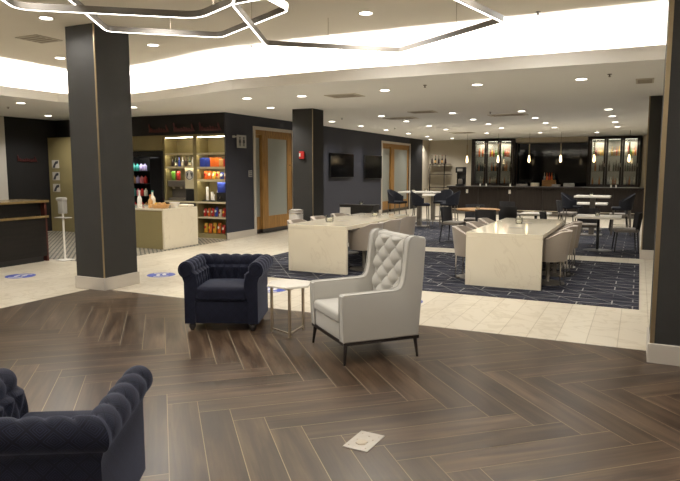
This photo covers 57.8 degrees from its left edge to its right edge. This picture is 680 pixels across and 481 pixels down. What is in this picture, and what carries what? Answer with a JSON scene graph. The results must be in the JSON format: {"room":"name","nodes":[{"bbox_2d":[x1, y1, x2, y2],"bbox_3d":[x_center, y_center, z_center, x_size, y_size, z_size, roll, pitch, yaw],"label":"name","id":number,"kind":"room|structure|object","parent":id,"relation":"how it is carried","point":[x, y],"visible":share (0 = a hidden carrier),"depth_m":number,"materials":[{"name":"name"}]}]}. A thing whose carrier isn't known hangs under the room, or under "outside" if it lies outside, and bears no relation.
{"room":"hotel lobby","nodes":[
{"label":"hotel lobby","id":0,"kind":"room"},
{"bbox_2d":[0,116,55,230],"bbox_3d":[-11.296,-0.892,9.156,0.150,2.930,16.720,3,7,26],"label":"wall","id":1,"kind":"structure","parent":0,"point":[25,138],"depth_m":15.69,"materials":[{"name":"black paint"}]},
{"bbox_2d":[65,23,139,290],"bbox_3d":[-3.271,-1.104,8.500,0.555,3.500,0.650,3,7,26],"label":"column","id":2,"kind":"structure","parent":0,"point":[98,63],"depth_m":8.29,"materials":[{"name":"black paint"}]},
{"bbox_2d":[56,112,223,137],"bbox_3d":[-5.095,-2.836,15.329,5.480,0.470,0.120,3,7,26],"label":"wall","id":3,"kind":"structure","parent":0,"point":[140,127],"depth_m":14.76,"materials":[{"name":"black paint"}]},
{"bbox_2d":[148,122,220,132],"bbox_3d":[-3.695,-2.678,14.564,2.165,0.219,0.034,3,7,26],"label":"header sign","id":4,"kind":"object","parent":3,"relation":"attached to","point":[151,130],"visible":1,"depth_m":14.56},
{"bbox_2d":[132,135,162,151],"bbox_3d":[-5.266,-1.424,15.875,2.300,2.460,0.500,3,7,26],"label":"wall panel","id":5,"kind":"object","parent":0,"point":[140,143],"visible":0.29,"depth_m":15.25,"materials":[{"name":"laminate"}]},
{"bbox_2d":[292,108,323,220],"bbox_3d":[-0.702,-1.407,13.655,0.540,2.930,0.540,3,7,26],"label":"column","id":6,"kind":"structure","parent":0,"point":[307,124],"depth_m":13.42,"materials":[{"name":"black paint"}]},
{"bbox_2d":[224,112,409,239],"bbox_3d":[-0.014,-2.122,19.902,0.300,2.930,12.580,3,7,26],"label":"wall","id":7,"kind":"structure","parent":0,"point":[239,188],"depth_m":18.51,"materials":[{"name":"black paint"}]},
{"bbox_2d":[232,135,245,147],"bbox_3d":[-2.361,-2.340,14.550,0.049,0.300,0.493,4,8,31],"label":"restroom sign","id":8,"kind":"object","parent":7,"relation":"attached to","point":[241,139],"visible":1,"depth_m":14.57,"materials":[{"name":"grey plastic"}]},
{"bbox_2d":[253,126,292,234],"bbox_3d":[-1.762,-1.566,16.104,0.155,2.690,1.990,3,7,26],"label":"door","id":9,"kind":"structure","parent":7,"relation":"attached to","point":[272,147],"depth_m":16.04,"materials":[{"name":"orange wood"}]},
{"bbox_2d":[227,210,381,239],"bbox_3d":[-0.543,-0.578,18.598,0.030,0.160,9.530,3,7,26],"label":"baseboard","id":10,"kind":"structure","parent":7,"relation":"attached to","point":[246,233],"depth_m":14.85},
{"bbox_2d":[330,152,353,177],"bbox_3d":[0.057,-2.383,19.591,0.072,0.780,1.720,3,7,26],"label":"television","id":11,"kind":"object","parent":7,"relation":"attached to","point":[341,164],"visible":1,"depth_m":19.51,"materials":[{"name":"black plastic"}]},
{"bbox_2d":[364,155,381,178],"bbox_3d":[1.168,-2.604,21.876,0.072,0.840,1.560,3,7,26],"label":"television","id":12,"kind":"object","parent":7,"relation":"attached to","point":[372,163],"visible":1,"depth_m":21.79,"materials":[{"name":"black plastic"}]},
{"bbox_2d":[381,141,410,212],"bbox_3d":[2.149,-2.485,24.135,0.155,2.690,3.190,3,7,26],"label":"door","id":13,"kind":"structure","parent":7,"relation":"attached to","point":[396,156],"depth_m":24.03,"materials":[{"name":"orange wood"}]},
{"bbox_2d":[0,59,664,140],"bbox_3d":[1.595,-2.603,11.225,21.300,0.001,32.200,3,7,26],"label":"ceiling","id":14,"kind":"structure","parent":0,"point":[550,97],"depth_m":12.40,"materials":[{"name":"paint"}]},
{"bbox_2d":[324,93,364,97],"bbox_3d":[0.084,-2.558,10.904,0.600,0.016,0.440,3,7,26],"label":"ceiling vent","id":15,"kind":"object","parent":14,"relation":"in","point":[350,94],"visible":1,"depth_m":10.80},
{"bbox_2d":[384,117,418,119],"bbox_3d":[1.542,-3.097,15.611,0.800,0.016,0.500,3,7,26],"label":"ceiling vent","id":16,"kind":"object","parent":14,"relation":"in","point":[390,118],"visible":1,"depth_m":15.58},
{"bbox_2d":[408,111,437,113],"bbox_3d":[1.873,-2.908,13.962,0.600,0.016,0.400,3,7,26],"label":"ceiling vent","id":17,"kind":"object","parent":14,"relation":"in","point":[413,112],"visible":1,"depth_m":13.95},
{"bbox_2d":[488,113,527,116],"bbox_3d":[4.010,-2.993,14.701,0.900,0.016,0.440,3,7,26],"label":"ceiling vent","id":18,"kind":"object","parent":14,"relation":"in","point":[519,114],"visible":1,"depth_m":14.63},
{"bbox_2d":[636,78,653,83],"bbox_3d":[4.495,-2.350,9.081,0.240,0.016,0.500,3,7,26],"label":"ceiling vent","id":19,"kind":"object","parent":14,"relation":"in","point":[642,80],"visible":1,"depth_m":8.99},
{"bbox_2d":[0,0,667,76],"bbox_3d":[-0.849,-2.282,3.403,16.540,0.001,13.654,3,7,26],"label":"ceiling","id":20,"kind":"structure","parent":0,"point":[311,21],"depth_m":8.01,"materials":[{"name":"paint"}]},
{"bbox_2d":[15,34,62,43],"bbox_3d":[-4.337,-2.901,8.880,0.440,0.016,0.440,3,7,26],"label":"ceiling vent","id":21,"kind":"object","parent":20,"relation":"in","point":[36,38],"visible":1,"depth_m":8.86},
{"bbox_2d":[1,0,235,17],"bbox_3d":[-1.814,-2.216,4.804,1.994,0.447,1.897,-1,7,-12],"label":"ring light","id":22,"kind":"object","parent":20,"relation":"hanging from","point":[223,4],"visible":1,"depth_m":5.66,"materials":[{"name":"white"}]},
{"bbox_2d":[84,13,247,37],"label":"ring light","id":23,"kind":"object","parent":20,"relation":"hanging from","point":[93,17],"depth_m":7.28,"materials":[{"name":"white"}]},
{"bbox_2d":[251,0,288,24],"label":"ring light","id":24,"kind":"object","parent":20,"relation":"hanging from","point":[283,5],"depth_m":6.43,"materials":[{"name":"white"}]},
{"bbox_2d":[0,17,666,93],"bbox_3d":[-0.849,-2.014,3.434,16.540,0.540,13.654,3,7,26],"label":"cove","id":25,"kind":"object","parent":20,"relation":"attached to","point":[644,32],"visible":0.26,"depth_m":9.10,"materials":[{"name":"paint"}]},
{"bbox_2d":[0,44,665,102],"bbox_3d":[-0.852,-1.799,3.452,15.760,0.170,12.861,3,7,26],"label":"ceiling soffit","id":26,"kind":"object","parent":25,"relation":"attached to","point":[652,52],"visible":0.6,"depth_m":8.72,"materials":[{"name":"paint"}]},
{"bbox_2d":[232,0,503,52],"bbox_3d":[0.221,-2.435,6.413,2.767,0.377,2.696,-2,7,-15],"label":"ring light","id":27,"kind":"object","parent":20,"relation":"hanging from","point":[497,18],"visible":0.96,"depth_m":7.10,"materials":[{"name":"white"}]},
{"bbox_2d":[0,289,679,480],"bbox_3d":[-0.183,1.192,3.776,9.880,0.001,5.750,3,7,26],"label":"floor","id":28,"kind":"structure","parent":0,"point":[187,457],"depth_m":4.46,"materials":[{"name":"brown wood"}]},
{"bbox_2d":[0,365,152,480],"bbox_3d":[-1.337,0.988,2.797,0.809,0.628,0.747,0,7,-4],"label":"armchair","id":29,"kind":"object","parent":28,"relation":"on","point":[105,442],"visible":1,"depth_m":2.49,"materials":[{"name":"blue fabric"}]},
{"bbox_2d":[20,410,91,418],"bbox_3d":[-1.343,0.947,2.885,0.477,0.149,0.558,0,7,-4],"label":"seat cushion","id":30,"kind":"object","parent":29,"relation":"on","point":[23,413],"depth_m":3.08,"materials":[{"name":"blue fabric"}]},
{"bbox_2d":[178,253,272,330],"bbox_3d":[-1.177,0.525,6.486,0.858,0.709,0.683,0,7,3],"label":"armchair","id":31,"kind":"object","parent":28,"relation":"on","point":[218,288],"visible":1,"depth_m":6.20,"materials":[{"name":"blue fabric"}]},
{"bbox_2d":[196,279,245,300],"bbox_3d":[-1.181,0.500,6.398,0.506,0.168,0.510,0,7,3],"label":"seat cushion","id":32,"kind":"object","parent":31,"relation":"on","point":[206,289],"depth_m":6.15,"materials":[{"name":"blue fabric"}]},
{"bbox_2d":[267,279,310,337],"bbox_3d":[-0.501,0.670,6.141,0.464,0.500,0.439,3,7,26],"label":"side table","id":33,"kind":"object","parent":28,"relation":"on","point":[288,284],"visible":0.98,"depth_m":6.08,"materials":[{"name":"white stone"}]},
{"bbox_2d":[343,430,384,452],"bbox_3d":[0.144,1.198,3.684,0.164,0.009,0.250,4,7,29],"label":"floor outlet cover","id":34,"kind":"object","parent":28,"relation":"on","point":[363,441],"visible":1,"depth_m":3.67,"materials":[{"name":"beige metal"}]},
{"bbox_2d":[310,228,425,365],"bbox_3d":[0.229,0.459,5.537,0.782,1.060,0.784,-3,7,-22],"label":"wingback armchair","id":35,"kind":"object","parent":28,"relation":"on","point":[382,303],"visible":1,"depth_m":5.28,"materials":[{"name":"grey leather"}]},
{"bbox_2d":[314,298,338,322],"bbox_3d":[0.132,0.600,5.512,0.572,0.112,0.594,-3,7,-22],"label":"seat cushion","id":36,"kind":"object","parent":35,"relation":"on","point":[327,308],"depth_m":5.44,"materials":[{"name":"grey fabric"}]},
{"bbox_2d":[372,233,405,290],"bbox_3d":[0.448,0.261,5.606,0.133,0.635,0.606,-3,7,-22],"label":"cushion","id":37,"kind":"object","parent":35,"relation":"on","point":[388,249],"depth_m":5.60,"materials":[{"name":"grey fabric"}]},
{"bbox_2d":[0,206,679,480],"bbox_3d":[1.596,0.355,11.563,21.500,0.106,32.400,3,7,26],"label":"floor","id":38,"kind":"structure","parent":0,"point":[576,323],"depth_m":7.52,"materials":[{"name":"tile"}]},
{"bbox_2d":[5,274,35,277],"bbox_3d":[-4.916,0.544,9.479,0.430,0.003,0.430,0,7,3],"label":"decal","id":39,"kind":"object","parent":38,"relation":"on","point":[13,275],"visible":1,"depth_m":9.50,"materials":[{"name":"blue plastic"}]},
{"bbox_2d":[0,199,48,267],"bbox_3d":[-6.295,-0.011,9.550,0.780,1.090,3.600,3,7,26],"label":"reception desk","id":40,"kind":"object","parent":38,"relation":"on","point":[23,222],"visible":1,"depth_m":10.61,"materials":[{"name":"black wood"}]},
{"bbox_2d":[0,199,48,204],"bbox_3d":[-6.295,-0.533,9.490,0.780,0.040,3.600,3,7,26],"label":"countertop","id":41,"kind":"structure","parent":40,"relation":"on","point":[15,201],"depth_m":10.60,"materials":[{"name":"brown wood"}]},
{"bbox_2d":[47,137,74,231],"bbox_3d":[-6.955,-1.493,16.478,1.230,2.460,0.880,3,7,26],"label":"panel","id":42,"kind":"object","parent":38,"relation":"on","point":[59,148],"visible":0.29,"depth_m":16.13,"materials":[{"name":"laminate"}]},
{"bbox_2d":[54,197,74,260],"bbox_3d":[-4.955,-0.208,11.044,0.280,1.130,0.240,3,7,26],"label":"stand","id":43,"kind":"object","parent":38,"relation":"on","point":[62,201],"visible":1,"depth_m":10.98,"materials":[{"name":"white plastic"}]},
{"bbox_2d":[56,197,66,213],"bbox_3d":[-4.967,-0.625,10.996,0.180,0.290,0.110,3,7,26],"label":"dispenser","id":44,"kind":"object","parent":43,"relation":"on","point":[62,201],"depth_m":10.95,"materials":[{"name":"grey plastic"}]},
{"bbox_2d":[133,151,164,203],"bbox_3d":[-4.802,-1.213,15.696,1.250,2.080,0.460,3,7,26],"label":"cooler","id":45,"kind":"object","parent":38,"relation":"on","point":[154,160],"visible":0.35,"depth_m":15.33,"materials":[{"name":"black plastic"}]},
{"bbox_2d":[147,272,174,276],"bbox_3d":[-2.780,0.533,9.577,0.430,0.003,0.430,-2,7,-14],"label":"decal","id":46,"kind":"object","parent":38,"relation":"on","point":[164,274],"visible":1,"depth_m":9.60,"materials":[{"name":"blue plastic"}]},
{"bbox_2d":[135,204,197,249],"bbox_3d":[-4.129,-0.323,13.362,1.750,0.830,1.070,3,7,26],"label":"counter","id":47,"kind":"object","parent":38,"relation":"on","point":[171,227],"visible":0.7,"depth_m":12.77,"materials":[{"name":"laminate"}]},
{"bbox_2d":[135,204,196,210],"bbox_3d":[-4.129,-0.715,13.318,1.750,0.040,1.070,3,7,26],"label":"island countertop","id":48,"kind":"structure","parent":47,"relation":"on","point":[144,207],"depth_m":12.78,"materials":[{"name":"beige stone"}]},
{"bbox_2d":[137,190,141,206],"bbox_3d":[-4.263,-0.888,13.100,0.100,0.354,0.100,3,7,26],"label":"syrup bottle","id":49,"kind":"object","parent":48,"relation":"on","point":[139,199],"visible":0.91,"depth_m":13.07,"materials":[{"name":"white plastic"}]},
{"bbox_2d":[151,204,169,207],"bbox_3d":[-3.750,-0.722,12.869,0.400,0.075,0.400,3,7,26],"label":"bread basket","id":50,"kind":"object","parent":48,"relation":"on","point":[152,205],"visible":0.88,"depth_m":12.72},
{"bbox_2d":[165,200,225,238],"bbox_3d":[-3.371,-0.531,15.066,1.880,0.870,0.520,3,7,26],"label":"shelving unit","id":51,"kind":"object","parent":38,"relation":"on","point":[201,205],"depth_m":14.93,"materials":[{"name":"beige laminate"}]},
{"bbox_2d":[168,180,185,200],"bbox_3d":[-3.942,-1.232,15.183,0.520,0.494,0.285,3,7,26],"label":"espresso machine","id":52,"kind":"object","parent":51,"relation":"on","point":[178,186],"visible":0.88,"depth_m":15.13,"materials":[{"name":"grey metal"}]},
{"bbox_2d":[163,134,195,200],"bbox_3d":[-3.787,-1.776,15.120,0.960,1.589,0.470,3,7,26],"label":"display shelf","id":53,"kind":"object","parent":51,"relation":"on","point":[177,146],"visible":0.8,"depth_m":15.22,"materials":[{"name":"laminate"}]},
{"bbox_2d":[185,169,193,188],"bbox_3d":[-3.630,-1.492,14.857,0.280,0.485,0.043,3,7,26],"label":"sign","id":54,"kind":"object","parent":53,"relation":"attached to","point":[189,173],"visible":1,"depth_m":14.85,"materials":[{"name":"paper"}]},
{"bbox_2d":[186,189,193,200],"bbox_3d":[-3.572,-1.106,15.020,0.300,0.280,0.200,3,7,26],"label":"coffee grinder","id":55,"kind":"object","parent":51,"relation":"on","point":[189,192],"visible":0.71,"depth_m":14.94,"materials":[{"name":"black plastic"}]},
{"bbox_2d":[165,200,225,203],"bbox_3d":[-3.371,-0.944,15.019,1.880,0.040,0.520,3,7,26],"label":"countertop","id":56,"kind":"structure","parent":51,"relation":"on","point":[168,200],"depth_m":14.76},
{"bbox_2d":[194,133,224,200],"bbox_3d":[-2.941,-1.730,14.714,0.920,1.589,0.470,3,7,26],"label":"display shelf","id":57,"kind":"object","parent":51,"relation":"on","point":[206,145],"visible":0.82,"depth_m":14.84,"materials":[{"name":"laminate"}]},
{"bbox_2d":[198,216,225,218],"bbox_3d":[-2.952,-0.556,14.837,0.830,0.030,0.440,3,7,26],"label":"shelf","id":58,"kind":"object","parent":51,"relation":"attached to","point":[199,217],"depth_m":14.69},
{"bbox_2d":[217,182,225,201],"bbox_3d":[-2.763,-1.148,14.595,0.260,0.460,0.307,3,7,26],"label":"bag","id":59,"kind":"object","parent":51,"relation":"on","point":[221,197],"visible":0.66,"depth_m":14.52,"materials":[{"name":"blue plastic"}]},
{"bbox_2d":[288,209,303,218],"bbox_3d":[-0.940,-0.280,13.195,0.334,0.780,0.334,3,7,26],"label":"waste bin","id":60,"kind":"object","parent":38,"relation":"on","point":[293,213],"visible":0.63,"depth_m":13.04,"materials":[{"name":"plastic"}]},
{"bbox_2d":[339,204,379,214],"bbox_3d":[0.538,-0.664,17.105,1.040,0.670,0.440,3,7,26],"label":"base cabinet","id":61,"kind":"object","parent":38,"relation":"on","point":[348,209],"visible":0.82,"depth_m":16.93,"materials":[{"name":"black wood"}]},
{"bbox_2d":[387,189,406,213],"bbox_3d":[1.663,-0.990,18.260,0.530,1.041,0.576,5,8,36],"label":"bar stool","id":62,"kind":"object","parent":38,"relation":"on","point":[394,197],"visible":0.81,"depth_m":18.24,"materials":[{"name":"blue fabric"}]},
{"bbox_2d":[422,194,438,220],"bbox_3d":[3.007,-1.068,19.882,0.620,0.840,0.700,3,7,26],"label":"dining table","id":63,"kind":"object","parent":38,"relation":"on","point":[431,195],"visible":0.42,"depth_m":19.82,"materials":[{"name":"white stone"}]},
{"bbox_2d":[267,246,638,309],"bbox_3d":[1.512,0.450,10.279,6.270,0.008,3.890,3,7,26],"label":"rug","id":64,"kind":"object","parent":38,"relation":"on","point":[592,283],"depth_m":9.04,"materials":[{"name":"blue carpet"}]},
{"bbox_2d":[287,219,305,223],"bbox_3d":[-0.617,0.032,10.535,0.565,0.765,0.630,3,7,26],"label":"tub chair","id":65,"kind":"object","parent":64,"relation":"on","point":[290,221],"visible":0.11,"depth_m":10.63,"materials":[{"name":"beige fabric"}]},
{"bbox_2d":[331,213,359,254],"bbox_3d":[0.102,-0.137,12.011,0.565,0.765,0.630,3,7,26],"label":"tub chair","id":66,"kind":"object","parent":64,"relation":"on","point":[334,214],"visible":0.17,"depth_m":11.96,"materials":[{"name":"beige fabric"}]},
{"bbox_2d":[288,213,408,274],"bbox_3d":[0.261,-0.013,10.986,1.030,0.752,2.880,3,7,26],"label":"table","id":67,"kind":"object","parent":64,"relation":"on","point":[318,246],"visible":0.75,"depth_m":9.74,"materials":[{"name":"beige stone"}]},
{"bbox_2d":[348,222,383,270],"bbox_3d":[0.423,0.089,10.035,0.565,0.765,0.630,3,7,26],"label":"tub chair","id":68,"kind":"object","parent":64,"relation":"on","point":[358,239],"visible":0.61,"depth_m":9.78,"materials":[{"name":"beige fabric"}]},
{"bbox_2d":[383,218,400,232],"bbox_3d":[0.784,0.004,10.778,0.565,0.765,0.630,3,7,26],"label":"tub chair","id":69,"kind":"object","parent":64,"relation":"on","point":[390,225],"visible":0.07,"depth_m":10.50,"materials":[{"name":"beige fabric"}]},
{"bbox_2d":[399,215,416,234],"bbox_3d":[1.141,-0.080,11.511,0.565,0.765,0.630,3,7,26],"label":"tub chair","id":70,"kind":"object","parent":64,"relation":"on","point":[407,226],"visible":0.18,"depth_m":11.24,"materials":[{"name":"beige fabric"}]},
{"bbox_2d":[452,225,472,278],"bbox_3d":[1.967,0.174,9.293,0.565,0.765,0.630,3,7,26],"label":"tub chair","id":71,"kind":"object","parent":64,"relation":"on","point":[459,231],"visible":0.41,"depth_m":9.14,"materials":[{"name":"beige fabric"}]},
{"bbox_2d":[466,221,483,228],"bbox_3d":[2.328,0.089,10.036,0.565,0.765,0.630,3,7,26],"label":"tub chair","id":72,"kind":"object","parent":64,"relation":"on","point":[471,224],"visible":0.03,"depth_m":10.16,"materials":[{"name":"beige fabric"}]},
{"bbox_2d":[478,218,495,224],"bbox_3d":[2.685,0.005,10.769,0.565,0.765,0.630,3,7,26],"label":"tub chair","id":73,"kind":"object","parent":64,"relation":"on","point":[485,221],"visible":0.02,"depth_m":10.83,"materials":[{"name":"beige leather"}]},
{"bbox_2d":[465,218,565,290],"bbox_3d":[2.858,0.130,9.738,1.030,0.752,2.880,3,7,26],"label":"table","id":74,"kind":"object","parent":64,"relation":"on","point":[503,253],"visible":0.88,"depth_m":8.50,"materials":[{"name":"beige stone"}]},
{"bbox_2d":[541,229,572,285],"bbox_3d":[3.006,0.231,8.793,0.565,0.765,0.630,3,7,26],"label":"tub chair","id":75,"kind":"object","parent":64,"relation":"on","point":[556,246],"visible":0.8,"depth_m":8.54,"materials":[{"name":"beige leather"}]},
{"bbox_2d":[542,225,577,276],"bbox_3d":[3.368,0.146,9.536,0.565,0.765,0.630,3,7,26],"label":"tub chair","id":76,"kind":"object","parent":64,"relation":"on","point":[554,273],"visible":0.42,"depth_m":9.38,"materials":[{"name":"fabric"}]},
{"bbox_2d":[550,221,582,268],"bbox_3d":[3.725,0.062,10.269,0.565,0.765,0.630,3,7,26],"label":"tub chair","id":77,"kind":"object","parent":64,"relation":"on","point":[579,223],"visible":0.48,"depth_m":10.08,"materials":[{"name":"fabric"}]},
{"bbox_2d":[348,221,639,258],"bbox_3d":[4.025,-0.140,15.439,6.270,0.008,6.250,3,7,26],"label":"floor","id":78,"kind":"structure","parent":38,"relation":"on","point":[625,246],"depth_m":13.98,"materials":[{"name":"blue carpet"}]},
{"bbox_2d":[398,191,440,226],"bbox_3d":[2.291,-0.916,17.788,1.040,1.000,0.750,3,7,26],"label":"dining table","id":79,"kind":"object","parent":78,"relation":"on","point":[419,208],"visible":0.72,"depth_m":17.72,"materials":[{"name":"white stone"}]},
{"bbox_2d":[410,191,429,228],"bbox_3d":[2.208,-0.857,17.092,0.530,1.041,0.576,0,7,1],"label":"bar stool","id":80,"kind":"object","parent":78,"relation":"on","point":[416,199],"visible":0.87,"depth_m":16.88,"materials":[{"name":"blue fabric"}]},
{"bbox_2d":[432,189,452,224],"bbox_3d":[3.070,-0.992,18.276,0.576,1.041,0.530,5,8,36],"label":"bar stool","id":81,"kind":"object","parent":78,"relation":"on","point":[441,197],"visible":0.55,"depth_m":18.41,"materials":[{"name":"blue fabric"}]},
{"bbox_2d":[439,191,460,227],"bbox_3d":[3.095,-0.873,17.237,0.530,1.041,0.576,2,7,21],"label":"bar stool","id":82,"kind":"object","parent":78,"relation":"on","point":[453,200],"visible":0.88,"depth_m":17.00,"materials":[{"name":"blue fabric"}]},
{"bbox_2d":[439,207,465,241],"bbox_3d":[2.530,-0.365,13.941,0.530,0.782,0.467,5,8,38],"label":"dining chair","id":83,"kind":"object","parent":78,"relation":"on","point":[446,213],"visible":0.89,"depth_m":13.92,"materials":[{"name":"grey fabric"}]},
{"bbox_2d":[464,204,484,224],"bbox_3d":[3.239,-0.474,14.899,0.467,0.782,0.530,2,7,18],"label":"dining chair","id":84,"kind":"object","parent":78,"relation":"on","point":[469,216],"visible":0.49,"depth_m":15.06,"materials":[{"name":"grey fabric"}]},
{"bbox_2d":[456,208,499,211],"bbox_3d":[3.171,-0.365,14.180,0.980,0.725,0.980,3,7,26],"label":"dining table","id":85,"kind":"object","parent":78,"relation":"on","point":[458,209],"visible":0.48,"depth_m":13.92,"materials":[{"name":"brown wood"}]},
{"bbox_2d":[475,209,495,220],"bbox_3d":[3.185,-0.292,13.305,0.467,0.782,0.530,4,8,34],"label":"dining chair","id":86,"kind":"object","parent":78,"relation":"on","point":[479,213],"visible":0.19,"depth_m":13.05,"materials":[{"name":"grey fabric"}]},
{"bbox_2d":[498,206,516,219],"bbox_3d":[3.990,-0.425,14.465,0.467,0.782,0.530,6,9,40],"label":"dining chair","id":87,"kind":"object","parent":78,"relation":"on","point":[505,211],"visible":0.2,"depth_m":14.23,"materials":[{"name":"grey fabric"}]},
{"bbox_2d":[500,201,520,217],"bbox_3d":[4.590,-0.676,16.661,0.530,0.782,0.467,-6,9,-44],"label":"dining chair","id":88,"kind":"object","parent":78,"relation":"on","point":[502,203],"visible":0.17,"depth_m":16.42,"materials":[{"name":"grey fabric"}]},
{"bbox_2d":[519,212,551,218],"bbox_3d":[4.383,-0.291,13.822,0.620,0.660,0.600,3,7,26],"label":"dining table","id":89,"kind":"object","parent":78,"relation":"on","point":[535,214],"visible":0.28,"depth_m":13.61,"materials":[{"name":"white stone"}]},
{"bbox_2d":[539,211,546,218],"bbox_3d":[4.280,-0.191,12.426,0.530,0.782,0.467,2,7,21],"label":"dining chair","id":90,"kind":"object","parent":78,"relation":"on","point":[543,214],"visible":0.13,"depth_m":12.31,"materials":[{"name":"grey fabric"}]},
{"bbox_2d":[556,200,576,221],"bbox_3d":[6.236,-0.716,17.011,0.530,0.782,0.467,4,8,31],"label":"dining chair","id":91,"kind":"object","parent":78,"relation":"on","point":[559,202],"visible":0.79,"depth_m":16.90,"materials":[{"name":"grey fabric"}]},
{"bbox_2d":[561,192,583,232],"bbox_3d":[5.916,-0.705,15.771,0.530,1.041,0.576,4,8,31],"label":"bar stool","id":92,"kind":"object","parent":78,"relation":"on","point":[568,202],"visible":0.69,"depth_m":15.64,"materials":[{"name":"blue fabric"}]},
{"bbox_2d":[577,208,599,229],"bbox_3d":[5.385,-0.299,13.370,0.467,0.782,0.530,2,7,21],"label":"dining chair","id":93,"kind":"object","parent":78,"relation":"on","point":[587,223],"visible":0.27,"depth_m":13.51,"materials":[{"name":"grey fabric"}]},
{"bbox_2d":[574,195,610,235],"bbox_3d":[6.268,-0.625,15.325,0.820,0.980,0.750,3,7,26],"label":"dining table","id":94,"kind":"object","parent":78,"relation":"on","point":[592,197],"visible":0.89,"depth_m":15.24,"materials":[{"name":"white stone"}]},
{"bbox_2d":[577,202,607,230],"bbox_3d":[6.832,-0.659,16.724,0.780,0.730,0.700,3,7,26],"label":"dining table","id":95,"kind":"object","parent":78,"relation":"on","point":[578,203],"visible":0.52,"depth_m":16.50,"materials":[{"name":"white stone"}]},
{"bbox_2d":[575,214,621,251],"bbox_3d":[5.184,-0.147,12.386,0.840,0.700,0.760,3,7,26],"label":"dining table","id":96,"kind":"object","parent":78,"relation":"on","point":[579,216],"visible":0.99,"depth_m":12.31,"materials":[{"name":"white stone"}]},
{"bbox_2d":[608,210,628,230],"bbox_3d":[7.510,-0.659,16.509,0.530,0.782,0.467,2,7,21],"label":"dining chair","id":97,"kind":"object","parent":78,"relation":"on","point":[625,213],"visible":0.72,"depth_m":16.42,"materials":[{"name":"grey fabric"}]},
{"bbox_2d":[610,193,635,235],"bbox_3d":[7.003,-0.645,15.248,0.530,1.041,0.576,2,7,21],"label":"bar stool","id":98,"kind":"object","parent":78,"relation":"on","point":[627,203],"visible":1,"depth_m":15.02,"materials":[{"name":"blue fabric"}]},
{"bbox_2d":[611,212,642,252],"bbox_3d":[5.741,-0.175,12.284,0.530,0.782,0.467,2,7,18],"label":"dining chair","id":99,"kind":"object","parent":78,"relation":"on","point":[638,216],"visible":0.99,"depth_m":12.14,"materials":[{"name":"grey fabric"}]},
{"bbox_2d":[446,185,643,218],"bbox_3d":[7.273,-1.401,21.959,6.910,1.030,0.860,3,7,26],"label":"bar counter","id":100,"kind":"object","parent":38,"relation":"on","point":[526,198],"depth_m":21.77,"materials":[{"name":"brown wood"}]},
{"bbox_2d":[456,167,465,185],"bbox_3d":[4.548,-2.413,23.184,0.340,0.700,0.315,3,7,26],"label":"coffee brewer","id":101,"kind":"object","parent":100,"relation":"on","point":[461,171],"visible":1,"depth_m":23.11,"materials":[{"name":"black plastic"}]},
{"bbox_2d":[446,185,643,189],"bbox_3d":[7.273,-1.888,21.904,6.910,0.050,0.860,3,7,26],"label":"countertop","id":102,"kind":"structure","parent":100,"relation":"on","point":[549,187],"depth_m":21.40,"materials":[{"name":"stone"}]},
{"bbox_3d":[8.563,-1.717,25.069,6.550,0.950,1.250,3,7,26],"label":"countertop","id":103,"kind":"structure","parent":38,"relation":"on","visible":0},
{"bbox_2d":[471,138,516,185],"bbox_3d":[6.498,-3.293,26.024,1.790,1.955,0.598,3,7,26],"label":"bar cabinet","id":104,"kind":"object","parent":103,"relation":"on","point":[485,145],"visible":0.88,"depth_m":26.03,"materials":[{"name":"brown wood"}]},
{"bbox_2d":[542,180,555,185],"bbox_3d":[8.503,-2.330,25.056,0.520,0.270,0.240,3,7,26],"label":"crate","id":105,"kind":"object","parent":103,"relation":"on","point":[544,182],"visible":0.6,"depth_m":24.95,"materials":[{"name":"brown wood"}]},
{"bbox_2d":[586,136,641,186],"bbox_3d":[10.679,-3.063,24.014,1.900,1.955,0.598,3,7,26],"label":"bar cabinet","id":106,"kind":"object","parent":103,"relation":"on","point":[605,143],"visible":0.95,"depth_m":24.02,"materials":[{"name":"brown wood"}]},
{"bbox_2d":[408,138,428,208],"bbox_3d":[3.313,-2.904,26.735,0.300,2.930,2.700,3,7,26],"label":"wall","id":107,"kind":"structure","parent":0,"point":[416,144],"depth_m":26.56,"materials":[{"name":"black paint"}]},
{"bbox_2d":[428,136,643,205],"bbox_3d":[8.597,-2.793,25.768,21.100,2.930,0.150,3,7,26],"label":"wall","id":108,"kind":"structure","parent":0,"point":[455,151],"depth_m":27.41,"materials":[{"name":"beige paint"}]},
{"bbox_2d":[429,164,452,193],"bbox_3d":[4.477,-2.735,27.418,0.980,1.340,0.280,3,7,26],"label":"wine rack","id":109,"kind":"object","parent":108,"relation":"attached to","point":[444,174],"visible":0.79,"depth_m":27.28,"materials":[{"name":"brown wood"}]},
{"bbox_2d":[516,136,587,142],"bbox_3d":[8.653,-4.097,25.110,2.760,0.190,0.690,3,7,26],"label":"trim","id":110,"kind":"structure","parent":108,"relation":"attached to","point":[540,139],"depth_m":24.82,"materials":[{"name":"beige paint"}]},
{"bbox_2d":[517,142,587,186],"bbox_3d":[8.761,-3.129,25.448,2.760,1.770,0.190,3,7,26],"label":"wall panel","id":111,"kind":"object","parent":108,"relation":"attached to","point":[544,157],"visible":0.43,"depth_m":25.32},
{"bbox_2d":[641,135,646,186],"bbox_3d":[11.768,-2.558,23.713,0.290,2.930,0.790,3,7,26],"label":"wall","id":112,"kind":"structure","parent":0,"point":[645,136],"depth_m":23.34,"materials":[{"name":"beige paint"}]},
{"bbox_2d":[639,95,662,259],"bbox_3d":[5.860,-1.132,11.251,0.560,2.930,0.560,3,7,26],"label":"column","id":113,"kind":"structure","parent":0,"point":[655,102],"depth_m":11.08,"materials":[{"name":"black paint"}]},
{"bbox_2d":[646,0,679,365],"bbox_3d":[2.992,-0.720,5.147,0.600,3.500,0.600,3,7,26],"label":"column","id":114,"kind":"structure","parent":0,"point":[663,331],"depth_m":5.06,"materials":[{"name":"black paint"}]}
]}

